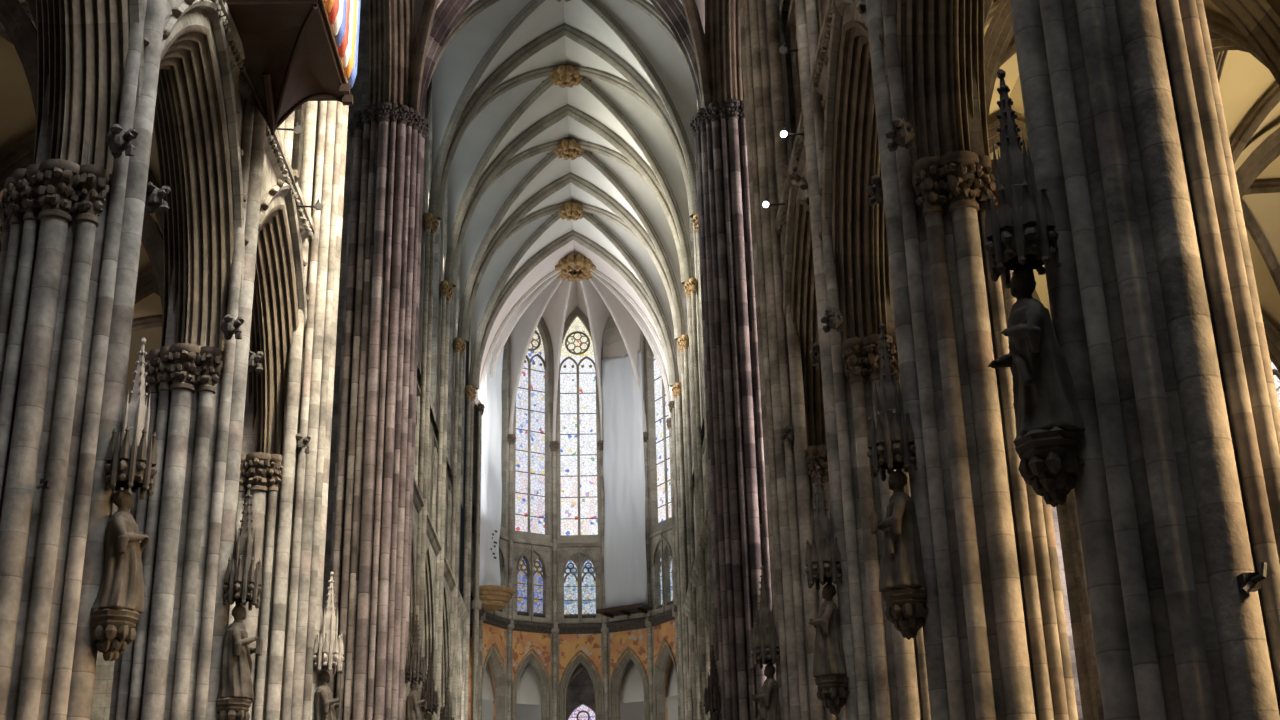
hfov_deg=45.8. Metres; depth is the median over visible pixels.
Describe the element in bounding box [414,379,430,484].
screen
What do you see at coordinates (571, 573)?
window
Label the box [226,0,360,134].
pipe organ
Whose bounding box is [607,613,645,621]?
wall
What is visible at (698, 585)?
arch
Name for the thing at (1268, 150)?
arch
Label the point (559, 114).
rib
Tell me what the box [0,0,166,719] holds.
pier
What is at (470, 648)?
wall
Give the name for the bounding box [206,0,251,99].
trim
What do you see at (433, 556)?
wall
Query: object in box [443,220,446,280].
window
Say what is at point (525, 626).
trim
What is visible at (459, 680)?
arch
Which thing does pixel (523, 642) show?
wall
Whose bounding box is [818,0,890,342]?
arch
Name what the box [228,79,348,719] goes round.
pier
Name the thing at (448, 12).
arch
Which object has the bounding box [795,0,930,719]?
pier
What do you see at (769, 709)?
stone statue
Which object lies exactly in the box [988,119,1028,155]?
arch
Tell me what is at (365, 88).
wall
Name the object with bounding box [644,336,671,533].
wall
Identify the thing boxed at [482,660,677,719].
ceiling
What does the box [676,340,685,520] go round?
wall
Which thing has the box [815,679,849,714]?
console
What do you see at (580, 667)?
rib
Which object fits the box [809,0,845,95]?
trim
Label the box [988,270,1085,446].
stone statue
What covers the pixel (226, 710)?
console
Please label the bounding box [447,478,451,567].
screen
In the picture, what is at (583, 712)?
window
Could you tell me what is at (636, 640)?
wall
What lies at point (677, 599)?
shaft
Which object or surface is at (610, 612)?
work platform
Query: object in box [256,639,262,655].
book
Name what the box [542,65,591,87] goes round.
boss
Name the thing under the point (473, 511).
wall
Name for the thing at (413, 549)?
arch
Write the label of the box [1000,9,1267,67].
rib
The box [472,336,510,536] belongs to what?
wall
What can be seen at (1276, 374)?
window
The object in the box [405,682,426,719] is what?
stone statue
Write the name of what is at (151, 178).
rib
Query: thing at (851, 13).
wall
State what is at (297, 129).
spotlight
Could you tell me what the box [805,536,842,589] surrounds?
hood
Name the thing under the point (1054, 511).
wall
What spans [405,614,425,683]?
canopy
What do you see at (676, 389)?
pier
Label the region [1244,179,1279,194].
rib
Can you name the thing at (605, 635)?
shaft
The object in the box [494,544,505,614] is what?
blind arch
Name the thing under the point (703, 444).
screen
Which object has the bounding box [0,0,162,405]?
ceiling
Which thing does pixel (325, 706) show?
stone statue
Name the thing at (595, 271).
rib
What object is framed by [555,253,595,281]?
boss
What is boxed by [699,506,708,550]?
trim
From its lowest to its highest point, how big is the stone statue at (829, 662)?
1.917 m
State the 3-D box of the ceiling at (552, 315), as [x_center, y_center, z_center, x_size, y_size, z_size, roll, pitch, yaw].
[-4.169,-1.169,97.038,12.400,10.500,10.537,-1,-21,-2]
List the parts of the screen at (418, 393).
screen sill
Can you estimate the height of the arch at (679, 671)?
19.279 m
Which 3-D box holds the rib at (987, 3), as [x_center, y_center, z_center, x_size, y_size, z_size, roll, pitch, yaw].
[8.360,-6.923,22.177,0.285,5.818,9.958,17,-28,-39]
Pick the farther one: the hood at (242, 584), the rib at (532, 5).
the rib at (532, 5)
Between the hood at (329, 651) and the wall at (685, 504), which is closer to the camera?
the hood at (329, 651)
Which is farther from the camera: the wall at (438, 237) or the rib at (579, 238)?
the rib at (579, 238)
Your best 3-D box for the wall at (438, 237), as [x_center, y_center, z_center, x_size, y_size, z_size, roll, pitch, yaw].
[-10.383,-6.300,73.096,0.800,17.400,22.500,-1,-21,-2]
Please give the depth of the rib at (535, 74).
77.09 m
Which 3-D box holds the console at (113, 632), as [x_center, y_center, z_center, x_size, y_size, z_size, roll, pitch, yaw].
[-7.559,3.983,21.573,0.737,0.635,0.634,-10,-23,20]
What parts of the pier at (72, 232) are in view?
iron bracket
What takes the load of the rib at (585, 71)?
attached to the ceiling at (478, 135)
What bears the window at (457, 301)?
in the wall at (458, 270)
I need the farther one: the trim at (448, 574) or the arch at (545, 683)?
the arch at (545, 683)
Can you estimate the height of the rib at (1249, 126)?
5.818 m
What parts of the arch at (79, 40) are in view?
hood mould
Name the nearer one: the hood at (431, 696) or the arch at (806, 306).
the arch at (806, 306)
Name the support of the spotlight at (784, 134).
attached to the wall at (851, 13)
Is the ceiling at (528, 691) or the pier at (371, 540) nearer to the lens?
the pier at (371, 540)
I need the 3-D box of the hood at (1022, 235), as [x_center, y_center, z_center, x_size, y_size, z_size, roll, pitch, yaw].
[3.998,-1.317,15.856,0.749,0.968,0.748,7,-23,-21]
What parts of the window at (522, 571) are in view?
sill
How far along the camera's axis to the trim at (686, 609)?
82.93 m
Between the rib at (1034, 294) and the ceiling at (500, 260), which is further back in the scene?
the ceiling at (500, 260)
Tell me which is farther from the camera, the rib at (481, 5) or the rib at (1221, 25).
the rib at (481, 5)
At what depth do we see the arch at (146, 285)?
39.62 m
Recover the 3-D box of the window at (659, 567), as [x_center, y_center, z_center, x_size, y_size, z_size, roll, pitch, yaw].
[1.422,13.605,94.545,0.641,3.900,0.889,-1,-21,-2]
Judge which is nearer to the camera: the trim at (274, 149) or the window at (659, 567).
the trim at (274, 149)
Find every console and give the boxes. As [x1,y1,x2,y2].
[90,614,137,660]
[215,702,250,719]
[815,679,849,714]
[883,592,928,639]
[1015,436,1083,507]
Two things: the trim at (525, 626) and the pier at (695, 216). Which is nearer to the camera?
the pier at (695, 216)
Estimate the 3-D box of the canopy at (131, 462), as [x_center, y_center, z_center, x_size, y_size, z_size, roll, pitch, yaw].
[-7.602,0.828,22.796,0.807,2.482,0.787,-16,-25,32]
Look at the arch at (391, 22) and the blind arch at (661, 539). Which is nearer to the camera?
the arch at (391, 22)
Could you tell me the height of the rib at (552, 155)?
10.415 m
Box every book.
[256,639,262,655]
[870,512,878,533]
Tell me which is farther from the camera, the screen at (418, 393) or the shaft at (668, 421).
the shaft at (668, 421)
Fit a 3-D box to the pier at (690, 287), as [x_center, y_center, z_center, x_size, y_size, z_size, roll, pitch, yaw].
[3.774,11.458,70.549,2.178,33.000,2.156,-18,-27,37]
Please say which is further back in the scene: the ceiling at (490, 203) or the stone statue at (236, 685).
the ceiling at (490, 203)
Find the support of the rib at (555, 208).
attached to the ceiling at (500, 260)
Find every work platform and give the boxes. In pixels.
[479,585,514,610]
[596,603,652,617]
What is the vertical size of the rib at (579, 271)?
10.508 m
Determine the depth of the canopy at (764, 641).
36.70 m
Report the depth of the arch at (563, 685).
94.45 m
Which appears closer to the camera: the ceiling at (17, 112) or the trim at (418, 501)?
the ceiling at (17, 112)
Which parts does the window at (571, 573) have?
sill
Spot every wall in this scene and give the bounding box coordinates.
[90,0,366,719]
[118,0,309,379]
[361,0,368,110]
[411,503,450,668]
[417,78,454,468]
[449,257,465,506]
[458,610,462,676]
[468,637,471,719]
[469,320,475,509]
[470,510,474,598]
[470,623,505,719]
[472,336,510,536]
[485,534,508,617]
[512,631,552,684]
[513,317,553,542]
[513,538,552,622]
[556,307,600,542]
[557,542,601,623]
[559,633,601,682]
[566,670,594,719]
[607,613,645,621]
[608,628,647,686]
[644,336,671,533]
[648,525,673,614]
[653,619,676,719]
[674,504,688,585]
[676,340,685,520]
[682,284,694,488]
[688,611,691,695]
[689,101,704,443]
[696,537,709,693]
[778,0,790,19]
[781,0,983,337]
[1051,506,1082,719]
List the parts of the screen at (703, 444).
screen sill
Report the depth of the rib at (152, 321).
42.20 m
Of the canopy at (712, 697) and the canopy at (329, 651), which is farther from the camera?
the canopy at (712, 697)
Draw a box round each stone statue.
[91,489,149,617]
[216,605,262,703]
[314,670,342,719]
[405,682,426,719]
[424,712,430,719]
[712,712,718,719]
[749,664,780,719]
[808,584,848,681]
[868,471,926,597]
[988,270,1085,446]
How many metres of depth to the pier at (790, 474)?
38.35 m
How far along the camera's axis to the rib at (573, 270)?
100.27 m
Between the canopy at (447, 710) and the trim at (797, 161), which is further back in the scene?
the canopy at (447, 710)
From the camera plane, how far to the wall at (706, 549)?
70.07 m
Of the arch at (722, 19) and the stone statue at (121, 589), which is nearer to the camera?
the stone statue at (121, 589)
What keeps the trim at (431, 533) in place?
attached to the wall at (433, 556)
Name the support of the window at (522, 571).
in the wall at (520, 546)
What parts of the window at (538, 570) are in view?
sill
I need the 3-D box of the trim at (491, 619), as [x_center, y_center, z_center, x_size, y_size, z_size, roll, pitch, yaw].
[-9.063,15.968,92.729,2.494,0.670,3.400,-1,-21,-2]
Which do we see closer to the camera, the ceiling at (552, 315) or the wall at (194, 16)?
the wall at (194, 16)
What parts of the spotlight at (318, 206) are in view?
arm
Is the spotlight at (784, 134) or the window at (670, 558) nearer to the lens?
the spotlight at (784, 134)
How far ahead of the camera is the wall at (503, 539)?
94.84 m
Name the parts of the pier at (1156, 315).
iron bracket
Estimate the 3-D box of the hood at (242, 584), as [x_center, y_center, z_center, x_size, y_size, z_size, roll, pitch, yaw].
[-7.744,4.343,29.460,0.749,0.968,0.748,7,-23,-21]
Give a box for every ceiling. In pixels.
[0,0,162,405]
[415,0,704,35]
[431,0,696,180]
[446,35,690,254]
[459,116,682,312]
[470,182,676,361]
[474,240,669,410]
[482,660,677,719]
[984,0,1279,332]
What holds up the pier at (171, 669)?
on the floor
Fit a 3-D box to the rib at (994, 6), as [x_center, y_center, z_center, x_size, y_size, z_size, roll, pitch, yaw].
[8.184,-4.202,29.163,0.285,5.818,9.958,-18,-27,36]
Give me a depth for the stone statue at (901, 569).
22.10 m
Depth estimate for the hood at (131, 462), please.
22.29 m
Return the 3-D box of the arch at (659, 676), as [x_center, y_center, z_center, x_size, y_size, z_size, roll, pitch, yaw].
[1.991,26.081,89.102,2.080,19.279,2.783,-1,-21,-2]
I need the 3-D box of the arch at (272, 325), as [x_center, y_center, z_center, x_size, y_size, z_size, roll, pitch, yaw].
[-9.049,-1.584,35.769,1.874,6.498,7.878,-1,-21,-2]
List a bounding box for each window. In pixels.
[418,140,431,380]
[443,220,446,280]
[453,277,458,439]
[515,327,545,533]
[517,558,527,615]
[534,559,543,617]
[560,317,597,534]
[564,560,577,617]
[568,705,594,719]
[582,559,595,617]
[651,351,671,522]
[658,553,662,608]
[668,554,672,604]
[693,226,700,409]
[1270,360,1279,408]
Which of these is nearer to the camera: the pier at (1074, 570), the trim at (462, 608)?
the pier at (1074, 570)
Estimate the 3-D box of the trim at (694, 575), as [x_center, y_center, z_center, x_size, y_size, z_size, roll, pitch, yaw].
[2.845,10.285,75.020,0.360,0.570,6.300,-1,-21,-2]
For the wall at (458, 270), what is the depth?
87.46 m
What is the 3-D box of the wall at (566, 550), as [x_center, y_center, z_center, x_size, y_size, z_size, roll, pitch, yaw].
[-3.864,14.120,96.976,3.235,5.650,0.670,-1,-21,-2]
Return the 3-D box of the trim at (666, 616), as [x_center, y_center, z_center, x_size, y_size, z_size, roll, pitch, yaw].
[1.630,15.826,93.054,2.494,0.670,3.400,-1,-21,-2]
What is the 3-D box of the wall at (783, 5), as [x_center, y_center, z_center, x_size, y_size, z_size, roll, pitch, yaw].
[4.127,-18.493,42.679,0.800,17.400,7.500,-1,-21,-2]
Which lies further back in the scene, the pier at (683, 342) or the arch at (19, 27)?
the pier at (683, 342)
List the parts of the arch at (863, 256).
hood mould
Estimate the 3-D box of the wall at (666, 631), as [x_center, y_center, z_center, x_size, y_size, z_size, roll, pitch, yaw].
[2.139,25.625,89.416,2.397,20.350,3.252,-1,-21,-2]
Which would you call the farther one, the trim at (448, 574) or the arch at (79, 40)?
the trim at (448, 574)
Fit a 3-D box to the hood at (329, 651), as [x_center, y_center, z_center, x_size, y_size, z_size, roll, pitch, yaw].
[-7.520,7.060,36.459,0.749,0.968,0.748,7,-23,-21]
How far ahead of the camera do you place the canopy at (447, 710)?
68.48 m
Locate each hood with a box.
[104,426,156,498]
[223,556,261,610]
[313,631,343,674]
[405,655,425,683]
[420,689,438,714]
[703,686,720,714]
[750,625,779,668]
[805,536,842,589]
[867,408,917,480]
[985,179,1060,288]
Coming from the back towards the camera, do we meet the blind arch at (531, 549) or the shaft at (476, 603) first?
the blind arch at (531, 549)
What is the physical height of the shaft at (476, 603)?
33.000 m
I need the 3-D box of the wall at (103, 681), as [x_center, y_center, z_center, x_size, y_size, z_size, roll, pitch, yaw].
[-18.226,1.480,58.650,16.500,44.000,0.001,-1,-21,-2]
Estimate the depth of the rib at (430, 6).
62.29 m
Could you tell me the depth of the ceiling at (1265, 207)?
33.24 m
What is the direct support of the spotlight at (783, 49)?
attached to the pier at (887, 671)
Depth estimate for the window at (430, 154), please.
75.28 m
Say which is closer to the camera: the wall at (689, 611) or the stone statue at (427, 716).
the stone statue at (427, 716)
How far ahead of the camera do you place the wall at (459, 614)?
83.11 m
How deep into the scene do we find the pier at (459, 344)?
79.32 m
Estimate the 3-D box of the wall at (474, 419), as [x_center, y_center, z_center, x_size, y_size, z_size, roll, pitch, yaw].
[-10.302,1.942,94.846,0.600,16.800,3.235,-1,-21,-2]
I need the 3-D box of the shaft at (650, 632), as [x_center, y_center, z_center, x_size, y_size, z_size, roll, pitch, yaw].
[0.696,20.151,92.702,0.673,33.000,0.632,-20,-28,40]
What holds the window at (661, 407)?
in the wall at (648, 358)
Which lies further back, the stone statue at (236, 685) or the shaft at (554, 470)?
the shaft at (554, 470)
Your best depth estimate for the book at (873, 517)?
22.28 m
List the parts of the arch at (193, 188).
hood mould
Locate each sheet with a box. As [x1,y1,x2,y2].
[479,347,503,585]
[601,317,647,607]
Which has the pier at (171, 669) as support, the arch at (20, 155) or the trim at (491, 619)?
the arch at (20, 155)
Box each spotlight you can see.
[277,122,301,133]
[296,199,322,209]
[762,197,785,207]
[779,43,797,54]
[780,127,803,138]
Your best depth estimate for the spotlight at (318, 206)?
37.56 m
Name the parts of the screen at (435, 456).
screen sill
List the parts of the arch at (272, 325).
hood mould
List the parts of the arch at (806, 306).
hood mould, arch moulding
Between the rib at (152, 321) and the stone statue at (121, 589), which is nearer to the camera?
the stone statue at (121, 589)
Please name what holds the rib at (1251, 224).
attached to the ceiling at (1265, 207)
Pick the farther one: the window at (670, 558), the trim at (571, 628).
the trim at (571, 628)
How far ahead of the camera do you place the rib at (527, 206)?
85.64 m
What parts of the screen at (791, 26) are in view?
screen sill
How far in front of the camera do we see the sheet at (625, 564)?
97.86 m
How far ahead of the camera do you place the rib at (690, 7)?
62.62 m
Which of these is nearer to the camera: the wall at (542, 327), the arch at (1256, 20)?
the arch at (1256, 20)
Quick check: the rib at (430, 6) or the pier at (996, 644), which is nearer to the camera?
the pier at (996, 644)
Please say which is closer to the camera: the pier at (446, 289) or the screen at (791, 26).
the screen at (791, 26)
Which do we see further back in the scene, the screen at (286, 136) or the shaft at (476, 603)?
the shaft at (476, 603)
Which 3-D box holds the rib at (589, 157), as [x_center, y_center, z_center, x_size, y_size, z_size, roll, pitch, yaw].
[-3.785,-7.296,81.702,14.492,10.415,0.380,12,-25,-31]
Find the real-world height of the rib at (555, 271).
10.507 m
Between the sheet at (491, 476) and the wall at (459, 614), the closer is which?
the wall at (459, 614)
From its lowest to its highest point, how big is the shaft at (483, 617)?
33.000 m
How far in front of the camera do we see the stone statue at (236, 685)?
28.66 m
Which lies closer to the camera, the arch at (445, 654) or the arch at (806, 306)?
the arch at (806, 306)
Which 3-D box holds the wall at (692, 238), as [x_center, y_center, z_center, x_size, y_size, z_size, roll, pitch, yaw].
[3.261,-5.122,77.006,0.800,17.400,15.000,-1,-21,-2]
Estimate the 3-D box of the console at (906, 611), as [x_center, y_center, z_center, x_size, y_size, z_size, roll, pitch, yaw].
[3.932,3.723,21.922,0.736,0.635,0.634,-9,-23,19]
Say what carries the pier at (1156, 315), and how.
on the floor
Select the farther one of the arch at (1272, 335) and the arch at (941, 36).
the arch at (1272, 335)
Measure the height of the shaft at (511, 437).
33.000 m
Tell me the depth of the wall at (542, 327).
100.16 m
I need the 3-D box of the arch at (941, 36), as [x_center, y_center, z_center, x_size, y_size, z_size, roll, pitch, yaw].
[4.767,-7.206,22.206,1.864,6.498,7.878,-1,-21,-2]
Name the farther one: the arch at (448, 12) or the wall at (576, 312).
the wall at (576, 312)
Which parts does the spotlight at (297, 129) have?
arm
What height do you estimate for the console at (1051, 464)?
0.635 m
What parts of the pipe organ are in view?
moulding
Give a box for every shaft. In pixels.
[471,403,484,719]
[477,611,485,719]
[504,434,515,719]
[549,441,559,719]
[598,440,611,719]
[643,432,656,719]
[666,418,680,719]
[668,401,684,719]
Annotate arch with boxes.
[0,0,37,118]
[0,132,163,311]
[33,0,149,173]
[134,268,159,304]
[145,0,248,350]
[247,169,310,457]
[368,0,414,105]
[408,523,415,649]
[415,0,704,115]
[423,545,434,678]
[441,584,449,705]
[456,616,462,719]
[478,639,479,719]
[482,643,507,719]
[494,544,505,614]
[512,648,552,719]
[517,544,546,621]
[558,650,603,719]
[563,546,596,622]
[609,647,648,719]
[652,533,671,611]
[653,639,676,719]
[679,671,680,718]
[697,585,702,700]
[705,0,743,101]
[780,165,825,449]
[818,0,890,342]
[879,0,989,166]
[984,0,1279,125]
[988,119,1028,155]
[1209,30,1248,82]
[1235,127,1279,199]
[1262,314,1279,372]
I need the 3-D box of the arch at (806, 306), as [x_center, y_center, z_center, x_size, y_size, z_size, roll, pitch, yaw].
[4.415,-1.763,36.179,1.864,6.498,7.878,-1,-21,-2]
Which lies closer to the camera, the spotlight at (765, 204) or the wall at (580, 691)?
the spotlight at (765, 204)
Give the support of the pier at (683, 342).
on the floor
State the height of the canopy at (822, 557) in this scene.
2.482 m
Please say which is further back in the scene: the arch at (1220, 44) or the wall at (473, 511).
the wall at (473, 511)
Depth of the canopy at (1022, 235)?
15.78 m
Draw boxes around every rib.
[0,3,33,32]
[0,30,162,234]
[25,0,36,28]
[131,316,162,331]
[408,0,438,117]
[428,0,692,216]
[428,0,697,213]
[430,23,693,220]
[437,65,692,281]
[444,65,693,283]
[446,104,691,286]
[452,140,685,336]
[457,140,653,340]
[459,172,683,342]
[465,203,678,384]
[469,202,644,386]
[470,230,677,389]
[478,269,560,403]
[490,273,560,378]
[509,277,562,433]
[552,268,574,440]
[568,664,589,684]
[577,270,602,439]
[589,278,646,431]
[590,269,673,400]
[591,272,670,417]
[681,0,712,107]
[984,0,993,26]
[984,0,1000,28]
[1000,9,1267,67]
[1032,290,1040,301]
[1230,82,1279,163]
[1240,198,1279,294]
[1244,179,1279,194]
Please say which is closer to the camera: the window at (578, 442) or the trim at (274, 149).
the trim at (274, 149)
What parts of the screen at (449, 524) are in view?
screen sill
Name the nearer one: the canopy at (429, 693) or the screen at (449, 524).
the canopy at (429, 693)
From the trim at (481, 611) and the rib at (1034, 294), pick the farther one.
the trim at (481, 611)
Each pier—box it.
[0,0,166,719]
[109,92,265,719]
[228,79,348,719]
[326,101,428,719]
[407,212,438,699]
[422,281,453,719]
[440,337,465,719]
[458,385,476,719]
[671,382,691,719]
[677,334,703,719]
[684,278,714,719]
[690,99,775,719]
[692,213,716,711]
[739,0,845,719]
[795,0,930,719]
[865,0,1077,719]
[1009,0,1279,719]
[1056,489,1103,719]
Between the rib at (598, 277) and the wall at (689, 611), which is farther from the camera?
the rib at (598, 277)
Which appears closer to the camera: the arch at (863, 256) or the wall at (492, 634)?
the arch at (863, 256)
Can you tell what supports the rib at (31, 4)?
attached to the ceiling
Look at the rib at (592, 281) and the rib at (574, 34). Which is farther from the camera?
the rib at (592, 281)
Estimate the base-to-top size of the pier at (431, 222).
33.000 m
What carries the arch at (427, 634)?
on the pier at (446, 289)
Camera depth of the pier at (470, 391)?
86.42 m
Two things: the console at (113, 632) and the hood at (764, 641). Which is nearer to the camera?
the console at (113, 632)
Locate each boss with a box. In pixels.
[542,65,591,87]
[547,138,591,159]
[551,202,592,220]
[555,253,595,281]
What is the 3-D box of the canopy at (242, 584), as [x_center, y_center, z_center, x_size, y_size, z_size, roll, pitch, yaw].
[-7.776,3.643,29.746,0.807,2.482,0.787,-16,-25,32]
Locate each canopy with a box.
[104,338,156,498]
[223,484,261,610]
[313,571,343,674]
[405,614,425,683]
[420,652,438,714]
[440,683,453,719]
[703,645,720,714]
[750,566,779,668]
[805,466,842,589]
[867,323,917,480]
[985,69,1060,288]
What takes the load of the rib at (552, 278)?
attached to the ceiling at (552, 315)
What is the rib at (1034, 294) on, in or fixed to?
attached to the ceiling at (1265, 207)
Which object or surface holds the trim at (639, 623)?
attached to the wall at (636, 640)
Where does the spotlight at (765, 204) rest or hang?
attached to the wall at (851, 13)
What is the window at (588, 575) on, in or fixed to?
in the wall at (566, 550)
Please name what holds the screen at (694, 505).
attached to the wall at (689, 611)
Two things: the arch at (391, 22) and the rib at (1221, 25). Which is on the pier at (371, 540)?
the arch at (391, 22)
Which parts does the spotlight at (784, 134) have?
arm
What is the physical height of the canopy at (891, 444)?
2.482 m
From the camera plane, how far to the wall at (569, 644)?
95.17 m
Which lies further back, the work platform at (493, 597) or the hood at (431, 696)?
the work platform at (493, 597)
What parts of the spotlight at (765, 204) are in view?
arm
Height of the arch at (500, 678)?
19.279 m
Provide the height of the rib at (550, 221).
10.415 m
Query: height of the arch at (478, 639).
19.279 m
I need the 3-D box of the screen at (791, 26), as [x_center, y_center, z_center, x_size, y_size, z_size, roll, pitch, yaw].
[4.446,-7.569,38.432,0.450,6.150,6.100,-1,-21,-2]
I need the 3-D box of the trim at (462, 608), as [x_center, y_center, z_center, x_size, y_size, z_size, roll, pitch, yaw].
[-9.704,13.171,81.631,0.360,0.570,6.300,-1,-21,-2]
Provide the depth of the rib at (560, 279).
99.05 m
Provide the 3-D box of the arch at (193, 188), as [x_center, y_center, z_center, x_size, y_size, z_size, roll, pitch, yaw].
[-8.873,-4.305,28.783,1.874,6.498,7.878,-1,-21,-2]
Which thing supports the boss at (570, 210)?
attached to the ceiling at (500, 260)
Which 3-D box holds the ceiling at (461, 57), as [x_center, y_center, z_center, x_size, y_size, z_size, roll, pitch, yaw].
[-3.432,-12.746,67.731,12.400,10.400,7.500,-1,-21,-2]
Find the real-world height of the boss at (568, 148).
0.885 m
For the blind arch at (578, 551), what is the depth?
96.96 m
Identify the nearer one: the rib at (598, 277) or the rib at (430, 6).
the rib at (430, 6)
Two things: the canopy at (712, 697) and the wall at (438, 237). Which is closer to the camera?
the canopy at (712, 697)
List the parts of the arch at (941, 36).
hood mould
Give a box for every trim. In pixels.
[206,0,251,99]
[264,123,314,247]
[413,477,423,511]
[426,510,441,555]
[444,553,455,590]
[458,588,467,620]
[470,599,483,619]
[470,611,510,628]
[513,620,553,633]
[557,623,601,633]
[606,617,646,632]
[648,609,674,626]
[683,586,689,616]
[690,552,697,586]
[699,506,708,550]
[775,108,805,241]
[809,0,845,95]
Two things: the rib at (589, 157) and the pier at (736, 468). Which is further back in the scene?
the rib at (589, 157)
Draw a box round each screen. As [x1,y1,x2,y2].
[277,111,294,164]
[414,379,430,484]
[432,432,437,529]
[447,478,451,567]
[693,484,696,555]
[702,434,706,517]
[786,0,823,131]
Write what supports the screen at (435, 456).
attached to the wall at (433, 556)
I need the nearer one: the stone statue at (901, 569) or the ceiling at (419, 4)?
the stone statue at (901, 569)
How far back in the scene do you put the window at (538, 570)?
96.38 m
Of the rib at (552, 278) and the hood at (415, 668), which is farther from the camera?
the rib at (552, 278)
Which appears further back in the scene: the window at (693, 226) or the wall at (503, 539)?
the wall at (503, 539)
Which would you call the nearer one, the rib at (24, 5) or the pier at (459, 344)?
the rib at (24, 5)
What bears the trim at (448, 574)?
attached to the wall at (433, 556)
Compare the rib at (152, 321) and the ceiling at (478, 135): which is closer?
the rib at (152, 321)
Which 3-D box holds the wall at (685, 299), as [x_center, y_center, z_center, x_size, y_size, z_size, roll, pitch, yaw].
[2.997,-1.039,87.487,0.800,17.400,7.500,-1,-21,-2]
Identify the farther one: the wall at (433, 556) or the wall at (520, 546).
the wall at (520, 546)
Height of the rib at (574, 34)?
10.318 m
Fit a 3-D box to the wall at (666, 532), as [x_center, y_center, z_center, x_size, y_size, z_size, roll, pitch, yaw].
[1.621,12.913,94.229,2.198,5.650,3.137,-1,-21,-2]

